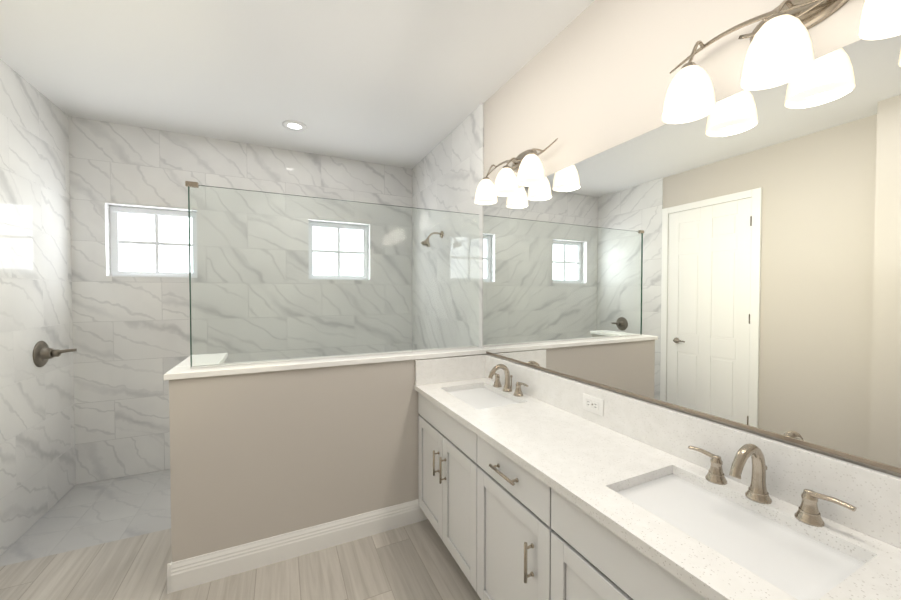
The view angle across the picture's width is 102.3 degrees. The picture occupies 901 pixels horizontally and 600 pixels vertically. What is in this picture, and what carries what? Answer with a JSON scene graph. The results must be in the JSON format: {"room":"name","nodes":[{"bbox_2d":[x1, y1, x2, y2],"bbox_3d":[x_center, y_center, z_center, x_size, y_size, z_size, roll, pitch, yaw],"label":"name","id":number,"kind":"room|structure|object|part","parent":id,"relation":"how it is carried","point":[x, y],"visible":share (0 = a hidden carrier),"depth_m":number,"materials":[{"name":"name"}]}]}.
{"room":"bathroom","nodes":[
{"label":"bathroom","id":0,"kind":"room"},
{"bbox_2d":[68,116,411,484],"bbox_3d":[-1.641,0.004,3.332,2.883,2.740,0.160,-1,1,-25],"label":"wall","id":1,"kind":"structure","parent":0,"point":[131,340],"depth_m":3.05,"materials":[{"name":"tile"}]},
{"bbox_2d":[109,276,196,277],"bbox_3d":[-2.388,-0.186,2.935,0.580,0.006,0.084,-1,1,-25],"label":"window sill","id":2,"kind":"structure","parent":1,"relation":"attached to","point":[148,276],"depth_m":2.87,"materials":[{"name":"white plastic"}]},
{"bbox_2d":[110,205,196,276],"bbox_3d":[-2.414,-0.464,2.985,0.580,0.560,0.040,-1,1,-25],"label":"window","id":3,"kind":"structure","parent":1,"relation":"in","point":[115,240],"depth_m":2.95,"materials":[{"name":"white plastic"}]},
{"bbox_2d":[314,279,354,279],"bbox_3d":[-1.083,-0.198,3.550,0.575,0.006,0.084,-1,1,-25],"label":"window sill","id":4,"kind":"structure","parent":1,"relation":"attached to","point":[334,279],"depth_m":3.49,"materials":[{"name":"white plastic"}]},
{"bbox_2d":[308,221,367,279],"bbox_3d":[-1.110,-0.477,3.601,0.575,0.560,0.040,-1,1,-25],"label":"window","id":5,"kind":"structure","parent":1,"relation":"in","point":[337,226],"depth_m":3.59,"materials":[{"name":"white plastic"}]},
{"bbox_2d":[0,469,480,599],"bbox_3d":[-0.610,1.447,1.178,2.883,0.060,4.868,-1,1,-25],"label":"floor","id":6,"kind":"structure","parent":0,"point":[415,561],"depth_m":1.93,"materials":[{"name":"beige tile"}]},
{"bbox_2d":[415,390,717,599],"bbox_3d":[0.533,0.998,1.261,0.530,0.835,2.478,-1,1,-25],"label":"bathroom vanity","id":7,"kind":"object","parent":6,"relation":"on","point":[534,484],"depth_m":1.34,"materials":[{"name":"white wood"}]},
{"bbox_3d":[-0.079,0.886,1.976,0.036,0.135,0.014,-1,1,-25],"label":"handle","id":8,"kind":"part","parent":7,"relation":"part of","materials":[{"name":"silver metal"}]},
{"bbox_3d":[-0.041,0.888,1.894,0.036,0.135,0.014,-1,1,-25],"label":"handle","id":9,"kind":"part","parent":7,"relation":"part of","materials":[{"name":"silver metal"}]},
{"bbox_3d":[0.202,0.658,1.375,0.036,0.015,0.160,-1,1,-25],"label":"handle","id":10,"kind":"part","parent":7,"relation":"part of","materials":[{"name":"silver metal"}]},
{"bbox_3d":[0.267,0.896,1.242,0.036,0.135,0.014,-1,1,-25],"label":"handle","id":11,"kind":"part","parent":7,"relation":"part of","materials":[{"name":"silver metal"}]},
{"bbox_2d":[414,378,900,599],"bbox_3d":[0.540,0.565,1.250,0.519,0.030,2.488,-1,1,-25],"label":"countertop","id":12,"kind":"structure","parent":7,"relation":"on","point":[581,457],"depth_m":1.12,"materials":[{"name":"white stone"}]},
{"bbox_2d":[446,382,521,409],"bbox_3d":[0.173,0.625,2.058,0.382,0.145,0.532,-1,1,-25],"label":"sink","id":13,"kind":"object","parent":12,"relation":"in","point":[482,397],"depth_m":2.10,"materials":[{"name":"white ceramic"}]},
{"bbox_2d":[486,362,529,397],"bbox_3d":[0.290,0.453,2.109,0.160,0.161,0.378,-1,1,-25],"label":"faucet","id":14,"kind":"object","parent":12,"relation":"on","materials":[{"name":"silver metal"}]},
{"bbox_2d":[610,466,877,599],"bbox_3d":[0.700,0.647,0.941,0.382,0.145,0.532,-1,1,-25],"label":"sink","id":15,"kind":"object","parent":12,"relation":"in","point":[805,564],"depth_m":0.90,"materials":[{"name":"white ceramic"}]},
{"bbox_2d":[686,438,861,529],"bbox_3d":[0.817,0.475,0.993,0.160,0.161,0.378,-1,1,-25],"label":"faucet","id":16,"kind":"object","parent":12,"relation":"on","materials":[{"name":"metal"}]},
{"bbox_2d":[0,0,594,168],"bbox_3d":[-0.642,-1.364,1.190,2.883,0.080,5.018,-1,1,-25],"label":"ceiling","id":17,"kind":"structure","parent":0,"point":[410,84],"depth_m":2.05,"materials":[{"name":"white paint"}]},
{"bbox_2d":[282,120,306,131],"bbox_3d":[-1.212,-1.353,2.821,0.176,0.007,0.176,-1,1,-25],"label":"recessed light","id":18,"kind":"object","parent":17,"relation":"in","point":[297,126],"visible":1,"depth_m":2.82,"materials":[{"name":"white"}]},
{"bbox_2d":[169,354,482,561],"bbox_3d":[-0.673,0.880,2.380,1.761,1.025,0.573,-1,1,-25],"label":"wall","id":19,"kind":"structure","parent":0,"point":[257,456],"depth_m":1.96,"materials":[{"name":"grey paint"}]},
{"bbox_2d":[167,561,171,593],"bbox_3d":[-1.474,1.333,2.003,0.016,0.136,0.589,-1,1,-25],"label":"baseboard","id":20,"kind":"structure","parent":19,"relation":"attached to","point":[169,572],"depth_m":1.74,"materials":[{"name":"white wood"}]},
{"bbox_2d":[167,499,427,593],"bbox_3d":[-0.744,1.332,2.030,1.359,0.136,0.016,-1,1,-25],"label":"baseboard","id":21,"kind":"structure","parent":19,"relation":"attached to","point":[204,568],"depth_m":1.96,"materials":[{"name":"white wood"}]},
{"bbox_2d":[163,346,486,380],"bbox_3d":[-0.679,0.353,2.360,1.779,0.030,0.595,-1,1,-25],"label":"ledge","id":22,"kind":"object","parent":19,"relation":"on","point":[182,370],"depth_m":2.03,"materials":[{"name":"white stone"}]},
{"bbox_2d":[185,181,478,368],"bbox_3d":[-0.564,-0.131,2.183,1.684,0.942,0.024,-1,1,-25],"label":"glass","id":23,"kind":"object","parent":22,"relation":"on","point":[191,184],"visible":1,"depth_m":2.06,"materials":[{"name":"clear glass"}]},
{"bbox_2d":[414,354,485,385],"bbox_3d":[0.006,0.451,2.360,0.495,0.155,0.020,-1,1,-25],"label":"backsplash","id":24,"kind":"structure","parent":19,"relation":"attached to","point":[473,366],"depth_m":2.34,"materials":[{"name":"white stone"}]},
{"bbox_2d":[484,0,900,476],"bbox_3d":[0.616,0.034,1.812,0.100,2.740,5.018,-1,1,-25],"label":"wall","id":25,"kind":"structure","parent":0,"point":[595,77],"depth_m":1.51,"materials":[{"name":"grey paint"}]},
{"bbox_2d":[412,103,483,349],"bbox_3d":[-0.087,0.007,3.168,0.012,2.740,1.464,-1,1,-25],"label":"wall tiles","id":26,"kind":"structure","parent":25,"relation":"attached to","point":[447,172],"depth_m":2.97,"materials":[{"name":"tile"}]},
{"bbox_2d":[421,231,443,246],"bbox_3d":[-0.158,-0.520,3.073,0.193,0.145,0.086,-1,1,-25],"label":"shower head","id":27,"kind":"object","parent":26,"relation":"attached to","point":[425,243],"depth_m":3.06},
{"bbox_2d":[474,138,557,204],"bbox_3d":[0.336,-0.725,2.041,0.195,0.252,0.662,-1,1,-25],"label":"sconce","id":28,"kind":"object","parent":25,"relation":"attached to","point":[527,166],"visible":1,"depth_m":1.98,"materials":[{"name":"white glass"}]},
{"bbox_3d":[0.218,-0.671,2.230,0.142,0.137,0.142,-1,1,-25],"label":"lamp shade","id":29,"kind":"part","parent":28,"relation":"part of","materials":[{"name":"white glass"}]},
{"bbox_3d":[0.243,-0.788,2.239,0.098,0.106,0.044,-1,1,-25],"label":"arm","id":30,"kind":"part","parent":28,"relation":"part of"},
{"bbox_3d":[0.312,-0.667,2.031,0.142,0.137,0.142,-1,1,-25],"label":"lamp shade","id":31,"kind":"part","parent":28,"relation":"part of","materials":[{"name":"white glass"}]},
{"bbox_3d":[0.337,-0.769,2.041,0.098,0.075,0.044,-1,1,-25],"label":"arm","id":32,"kind":"part","parent":28,"relation":"part of"},
{"bbox_3d":[0.416,-0.796,2.078,0.018,0.110,0.230,-1,1,-25],"label":"plate","id":33,"kind":"part","parent":28,"relation":"part of","materials":[{"name":"silver metal"}]},
{"bbox_3d":[0.406,-0.663,1.832,0.142,0.137,0.142,-1,1,-25],"label":"lamp shade","id":34,"kind":"part","parent":28,"relation":"part of","materials":[{"name":"white glass"}]},
{"bbox_3d":[0.430,-0.750,1.842,0.098,0.044,0.044,-1,1,-25],"label":"arm","id":35,"kind":"part","parent":28,"relation":"part of"},
{"bbox_2d":[483,35,900,473],"bbox_3d":[0.761,-0.127,1.365,0.010,1.019,2.512,-1,1,-25],"label":"mirror","id":36,"kind":"object","parent":25,"relation":"attached to","point":[735,259],"visible":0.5,"depth_m":1.10,"materials":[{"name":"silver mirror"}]},
{"bbox_2d":[486,354,900,549],"bbox_3d":[0.766,0.471,1.354,0.020,0.155,2.488,-1,1,-25],"label":"backsplash","id":37,"kind":"structure","parent":25,"relation":"attached to","point":[879,493],"depth_m":1.14,"materials":[{"name":"white stone"}]},
{"bbox_2d":[583,393,603,415],"bbox_3d":[0.630,0.463,1.609,0.007,0.072,0.116,-1,1,-25],"label":"electrical outlet","id":38,"kind":"object","parent":37,"relation":"attached to","point":[593,404],"visible":1,"depth_m":1.60,"materials":[{"name":"white plastic"}]},
{"bbox_2d":[662,0,900,123],"bbox_3d":[0.857,-0.703,0.938,0.195,0.252,0.662,-1,1,-25],"label":"sconce","id":39,"kind":"object","parent":25,"relation":"attached to","point":[779,51],"visible":1,"depth_m":0.93,"materials":[{"name":"white glass"}]},
{"bbox_3d":[0.739,-0.649,1.127,0.142,0.137,0.142,-1,1,-25],"label":"lamp shade","id":40,"kind":"part","parent":39,"relation":"part of","materials":[{"name":"white glass"}]},
{"bbox_3d":[0.764,-0.766,1.136,0.098,0.106,0.044,-1,1,-25],"label":"arm","id":41,"kind":"part","parent":39,"relation":"part of"},
{"bbox_3d":[0.833,-0.645,0.928,0.142,0.137,0.142,-1,1,-25],"label":"lamp shade","id":42,"kind":"part","parent":39,"relation":"part of","materials":[{"name":"white glass"}]},
{"bbox_3d":[0.858,-0.747,0.938,0.098,0.075,0.044,-1,1,-25],"label":"arm","id":43,"kind":"part","parent":39,"relation":"part of"},
{"bbox_3d":[0.937,-0.774,0.975,0.018,0.110,0.230,-1,1,-25],"label":"plate","id":44,"kind":"part","parent":39,"relation":"part of","materials":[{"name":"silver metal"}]},
{"bbox_3d":[0.927,-0.641,0.729,0.142,0.137,0.142,-1,1,-25],"label":"lamp shade","id":45,"kind":"part","parent":39,"relation":"part of","materials":[{"name":"white glass"}]},
{"bbox_3d":[-1.901,0.058,0.624,0.100,2.740,5.018,-1,1,-25],"label":"wall","id":46,"kind":"structure","parent":0,"visible":0},
{"bbox_2d":[0,59,75,555],"bbox_3d":[-2.617,0.025,2.273,0.012,2.740,0.923,-1,1,-25],"label":"wall tiles","id":47,"kind":"structure","parent":46,"relation":"attached to","point":[37,453],"depth_m":2.26,"materials":[{"name":"stone"}]},
{"bbox_2d":[33,341,76,366],"bbox_3d":[-2.560,0.346,2.368,0.166,0.170,0.170,-1,1,-25],"label":"shower valve","id":48,"kind":"object","parent":47,"relation":"attached to","point":[43,352],"visible":1,"depth_m":2.32,"materials":[{"name":"silver metal"}]},
{"bbox_3d":[-2.531,0.338,2.391,0.094,0.029,0.035,-1,1,-25],"label":"lever","id":49,"kind":"part","parent":48,"relation":"part of","materials":[{"name":"silver metal"}]}
]}

